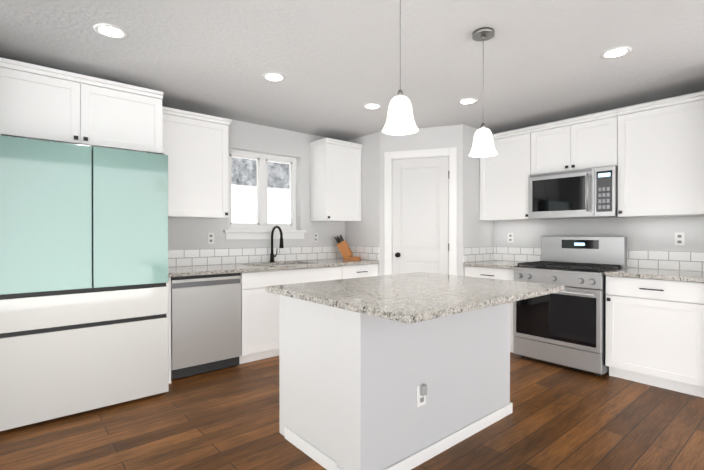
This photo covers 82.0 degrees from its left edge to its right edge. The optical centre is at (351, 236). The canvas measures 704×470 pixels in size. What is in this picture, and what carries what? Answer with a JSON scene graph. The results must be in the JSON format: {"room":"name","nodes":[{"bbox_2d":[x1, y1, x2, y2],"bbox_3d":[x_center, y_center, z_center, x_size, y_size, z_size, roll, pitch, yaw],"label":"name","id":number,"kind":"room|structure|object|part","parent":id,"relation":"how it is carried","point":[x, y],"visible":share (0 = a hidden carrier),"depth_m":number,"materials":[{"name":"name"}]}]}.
{"room":"kitchen","nodes":[
{"label":"kitchen","id":0,"kind":"room"},
{"bbox_2d":[163,106,344,265],"bbox_3d":[-1.456,-0.018,4.360,6.050,2.490,0.150,0,0,-40],"label":"wall","id":1,"kind":"structure","parent":0,"point":[187,233],"depth_m":4.66,"materials":[{"name":"white paint"}]},
{"bbox_2d":[0,57,165,154],"bbox_3d":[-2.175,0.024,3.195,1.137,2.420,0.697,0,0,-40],"label":"upper cabinet","id":2,"kind":"object","parent":1,"relation":"attached to","point":[37,102],"visible":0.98,"depth_m":2.97,"materials":[{"name":"white wood"}]},
{"bbox_2d":[162,106,231,218],"bbox_3d":[-1.577,-0.668,3.919,0.713,0.975,0.356,0,0,-40],"label":"upper cabinet","id":3,"kind":"object","parent":1,"relation":"attached to","point":[194,147],"visible":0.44,"depth_m":3.82,"materials":[{"name":"white wood"}]},
{"bbox_2d":[208,233,213,243],"bbox_3d":[-1.477,0.023,4.238,0.070,0.115,0.008,0,0,-40],"label":"electrical outlet plate","id":4,"kind":"object","parent":1,"relation":"attached to","point":[211,238],"depth_m":4.24,"materials":[{"name":"white plastic"}]},
{"bbox_2d":[223,149,306,239],"bbox_3d":[-1.010,-0.465,4.698,1.040,1.000,0.185,0,0,-40],"label":"window","id":5,"kind":"structure","parent":1,"relation":"in","point":[262,161],"depth_m":4.72,"materials":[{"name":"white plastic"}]},
{"bbox_2d":[168,246,378,266],"bbox_3d":[-0.815,0.216,4.376,2.448,0.170,0.654,0,0,-40],"label":"backsplash","id":6,"kind":"structure","parent":1,"relation":"attached to","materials":[{"name":"tile"}]},
{"bbox_2d":[313,233,317,241],"bbox_3d":[-0.457,0.017,5.100,0.070,0.115,0.008,0,0,-40],"label":"electrical outlet plate","id":7,"kind":"object","parent":1,"relation":"attached to","point":[315,235],"depth_m":5.10,"materials":[{"name":"white plastic"}]},
{"bbox_2d":[309,138,362,221],"bbox_3d":[-0.198,-0.675,5.083,0.584,0.975,0.356,0,0,-40],"label":"upper cabinet","id":8,"kind":"object","parent":1,"relation":"attached to","point":[335,180],"visible":1,"depth_m":4.95,"materials":[{"name":"white wood"}]},
{"bbox_2d":[0,352,703,469],"bbox_3d":[0.576,1.291,1.961,6.050,0.100,6.450,0,0,-40],"label":"floor","id":9,"kind":"structure","parent":0,"point":[560,417],"depth_m":2.56,"materials":[{"name":"brown wood"}]},
{"bbox_2d":[0,134,168,430],"bbox_3d":[-2.066,0.298,3.127,0.993,1.872,0.830,0,0,-40],"label":"fridge","id":10,"kind":"object","parent":9,"relation":"on","point":[83,276],"visible":1,"depth_m":2.76,"materials":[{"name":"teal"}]},
{"bbox_2d":[171,273,240,379],"bbox_3d":[-1.470,0.787,3.824,0.616,0.886,0.618,0,0,-40],"label":"dishwasher","id":11,"kind":"object","parent":9,"relation":"on","point":[205,323],"visible":0.85,"depth_m":3.58,"materials":[{"name":"grey metal"}]},
{"bbox_2d":[166,226,378,383],"bbox_3d":[-0.811,0.555,4.373,2.448,1.344,0.666,0,0,-40],"label":"base cabinet","id":12,"kind":"object","parent":9,"relation":"on","point":[259,269],"visible":0.48,"depth_m":4.10,"materials":[{"name":"white wood"}]},
{"bbox_2d":[168,258,378,276],"bbox_3d":[-0.814,0.417,4.376,2.448,0.230,0.652,0,0,-40],"label":"countertop","id":13,"kind":"structure","parent":12,"relation":"on","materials":[{"name":"stone"}]},
{"bbox_2d":[269,226,283,262],"bbox_3d":[-0.833,0.091,4.570,0.101,0.419,0.263,0,0,-40],"label":"faucet","id":14,"kind":"object","parent":13,"relation":"on","point":[273,251],"depth_m":4.62,"materials":[{"name":"black metal"}]},
{"bbox_2d":[334,235,360,259],"bbox_3d":[-0.059,0.138,5.155,0.324,0.316,0.100,0,0,15],"label":"knife block","id":15,"kind":"object","parent":12,"relation":"on","point":[345,249],"visible":1,"depth_m":5.12,"materials":[{"name":"brown wood"}]},
{"bbox_2d":[270,292,512,469],"bbox_3d":[0.309,0.791,2.692,1.420,0.890,0.876,0,0,-40],"label":"kitchen island","id":16,"kind":"object","parent":9,"relation":"on","point":[407,371],"depth_m":2.23,"materials":[{"name":"grey paint"}]},
{"bbox_3d":[0.348,1.202,2.649,1.420,0.070,0.723,0,0,-40],"label":"baseboard","id":17,"kind":"part","parent":16,"relation":"part of","materials":[{"name":"white wood"}]},
{"bbox_2d":[266,272,564,323],"bbox_3d":[0.404,0.330,2.543,1.464,0.034,1.189,0,0,-40],"label":"island countertop","id":18,"kind":"structure","parent":16,"relation":"on","point":[417,297],"depth_m":2.25,"materials":[{"name":"grey stone"}]},
{"bbox_2d":[417,383,426,406],"bbox_3d":[0.388,0.868,2.205,0.070,0.118,0.030,0,0,-40],"label":"outlet","id":19,"kind":"object","parent":16,"relation":"attached to","point":[421,387],"depth_m":2.20,"materials":[{"name":"white plastic"}]},
{"bbox_2d":[513,236,626,375],"bbox_3d":[2.117,0.617,3.978,0.748,1.225,0.794,0,0,-40],"label":"range","id":20,"kind":"object","parent":9,"relation":"on","point":[567,327],"visible":0.96,"depth_m":3.79,"materials":[{"name":"silver metal"}]},
{"bbox_2d":[463,246,703,397],"bbox_3d":[2.182,0.682,3.995,0.666,1.095,2.103,0,0,-40],"label":"base cabinet","id":21,"kind":"object","parent":9,"relation":"on","point":[654,318],"visible":0.62,"depth_m":3.34,"materials":[{"name":"white wood"}]},
{"bbox_2d":[463,260,703,282],"bbox_3d":[2.185,0.321,3.996,0.652,0.034,2.103,0,0,-40],"label":"countertop","id":22,"kind":"structure","parent":21,"relation":"on","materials":[{"name":"stone"}]},
{"bbox_2d":[0,0,703,140],"bbox_3d":[0.576,-1.299,1.946,6.050,0.100,6.450,0,0,-40],"label":"ceiling","id":23,"kind":"structure","parent":0,"point":[336,63],"depth_m":2.79,"materials":[{"name":"white paint"}]},
{"bbox_2d":[93,24,127,38],"bbox_3d":[-1.472,-1.248,2.474,0.184,0.006,0.184,0,0,-40],"label":"recessed light","id":24,"kind":"object","parent":23,"relation":"in","point":[110,31],"visible":1,"depth_m":2.47,"materials":[{"name":"white plastic"}]},
{"bbox_2d":[262,72,285,81],"bbox_3d":[-0.617,-1.252,3.196,0.184,0.006,0.184,0,0,-40],"label":"recessed light","id":25,"kind":"object","parent":23,"relation":"in","point":[274,77],"visible":1,"depth_m":3.20,"materials":[{"name":"white plastic"}]},
{"bbox_2d":[363,103,381,109],"bbox_3d":[0.197,-1.257,3.922,0.184,0.006,0.184,0,0,-40],"label":"recessed light","id":26,"kind":"object","parent":23,"relation":"in","point":[371,106],"visible":0.96,"depth_m":3.92,"materials":[{"name":"white plastic"}]},
{"bbox_2d":[383,0,417,134],"bbox_3d":[0.228,-0.873,1.912,0.168,0.750,0.168,0,0,-40],"label":"pendant light","id":27,"kind":"object","parent":23,"relation":"hanging from","point":[400,120],"visible":1,"depth_m":1.87,"materials":[{"name":"white glass"}]},
{"bbox_2d":[457,98,477,104],"bbox_3d":[1.079,-1.256,3.777,0.184,0.006,0.184,0,0,-40],"label":"recessed light","id":28,"kind":"object","parent":23,"relation":"in","point":[466,101],"visible":0.98,"depth_m":3.78,"materials":[{"name":"white plastic"}]},
{"bbox_2d":[469,27,496,156],"bbox_3d":[0.807,-0.877,2.489,0.168,0.750,0.168,0,0,-40],"label":"pendant light","id":29,"kind":"object","parent":23,"relation":"hanging from","point":[483,145],"visible":1,"depth_m":2.45,"materials":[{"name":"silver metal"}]},
{"bbox_2d":[600,46,631,58],"bbox_3d":[1.802,-1.250,2.765,0.184,0.006,0.184,0,0,-40],"label":"recessed light","id":30,"kind":"object","parent":23,"relation":"in","point":[616,52],"visible":1,"depth_m":2.75,"materials":[{"name":"white plastic"}]},
{"bbox_2d":[345,132,379,275],"bbox_3d":[0.168,-0.023,5.201,0.115,2.490,0.660,0,0,-40],"label":"wall","id":31,"kind":"structure","parent":0,"point":[365,231],"depth_m":5.06,"materials":[{"name":"white paint"}]},
{"bbox_2d":[380,124,462,275],"bbox_3d":[0.859,-0.021,4.930,0.972,2.490,0.385,0,0,20],"label":"wall","id":32,"kind":"structure","parent":0,"point":[449,136],"depth_m":4.69,"materials":[{"name":"white paint"}]},
{"bbox_2d":[384,147,456,274],"bbox_3d":[0.811,0.107,4.794,0.848,2.234,0.134,0,0,20],"label":"door frame","id":33,"kind":"structure","parent":32,"relation":"attached to","point":[390,157],"depth_m":4.72,"materials":[{"name":"white wood"}]},
{"bbox_2d":[392,156,448,274],"bbox_3d":[0.794,0.149,4.756,0.390,2.128,0.597,0,0,-40],"label":"pantry door","id":34,"kind":"structure","parent":32,"relation":"in","point":[420,215],"depth_m":4.75,"materials":[{"name":"white wood"}]},
{"bbox_2d":[463,125,493,275],"bbox_3d":[1.468,-0.021,4.842,0.660,2.490,0.115,0,0,-40],"label":"wall","id":35,"kind":"structure","parent":0,"point":[476,232],"depth_m":4.70,"materials":[{"name":"white paint"}]},
{"bbox_2d":[494,90,703,270],"bbox_3d":[2.879,-0.015,3.799,0.150,2.490,6.300,0,0,-40],"label":"wall","id":36,"kind":"structure","parent":0,"point":[650,233],"depth_m":3.97,"materials":[{"name":"white paint"}]},
{"bbox_2d":[508,233,512,242],"bbox_3d":[1.896,0.019,4.841,0.007,0.115,0.070,0,0,-40],"label":"electrical outlet plate","id":37,"kind":"object","parent":36,"relation":"attached to","point":[510,235],"depth_m":4.84,"materials":[{"name":"white plastic"}]},
{"bbox_2d":[480,127,543,220],"bbox_3d":[1.821,-0.672,4.652,0.356,0.975,0.616,0,0,-40],"label":"upper cabinet","id":38,"kind":"object","parent":36,"relation":"attached to","point":[505,172],"visible":0.71,"depth_m":4.53,"materials":[{"name":"white wood"}]},
{"bbox_2d":[530,110,617,174],"bbox_3d":[2.280,-0.903,4.106,0.356,0.507,0.806,0,0,-40],"label":"upper cabinet","id":39,"kind":"object","parent":36,"relation":"attached to","point":[585,142],"visible":0.9,"depth_m":3.97,"materials":[{"name":"white wood"}]},
{"bbox_2d":[528,166,619,218],"bbox_3d":[2.248,-0.413,4.082,0.437,0.460,0.802,0,0,-40],"label":"microwave","id":40,"kind":"object","parent":39,"relation":"attached to","point":[583,193],"visible":1,"depth_m":3.94,"materials":[{"name":"silver metal"}]},
{"bbox_2d":[463,246,703,271],"bbox_3d":[2.188,0.219,3.995,0.654,0.170,2.100,0,0,-40],"label":"backsplash","id":41,"kind":"structure","parent":36,"relation":"attached to","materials":[{"name":"tile"}]},
{"bbox_2d":[617,91,703,216],"bbox_3d":[2.759,-0.666,3.540,0.356,0.975,0.675,0,0,-40],"label":"upper cabinet","id":42,"kind":"object","parent":36,"relation":"attached to","point":[660,158],"visible":1,"depth_m":3.45,"materials":[{"name":"white wood"}]},
{"bbox_2d":[675,233,684,245],"bbox_3d":[2.928,0.026,3.618,0.007,0.115,0.070,0,0,-40],"label":"electrical outlet plate","id":43,"kind":"object","parent":36,"relation":"attached to","point":[680,239],"depth_m":3.61,"materials":[{"name":"white plastic"}]},
{"label":"outside","id":44,"kind":"structure","parent":0,"visible":0},
{"bbox_2d":[232,157,289,223],"bbox_3d":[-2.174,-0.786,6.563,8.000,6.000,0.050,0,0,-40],"label":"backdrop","id":45,"kind":"structure","parent":44,"point":[244,190],"depth_m":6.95,"materials":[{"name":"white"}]}
]}

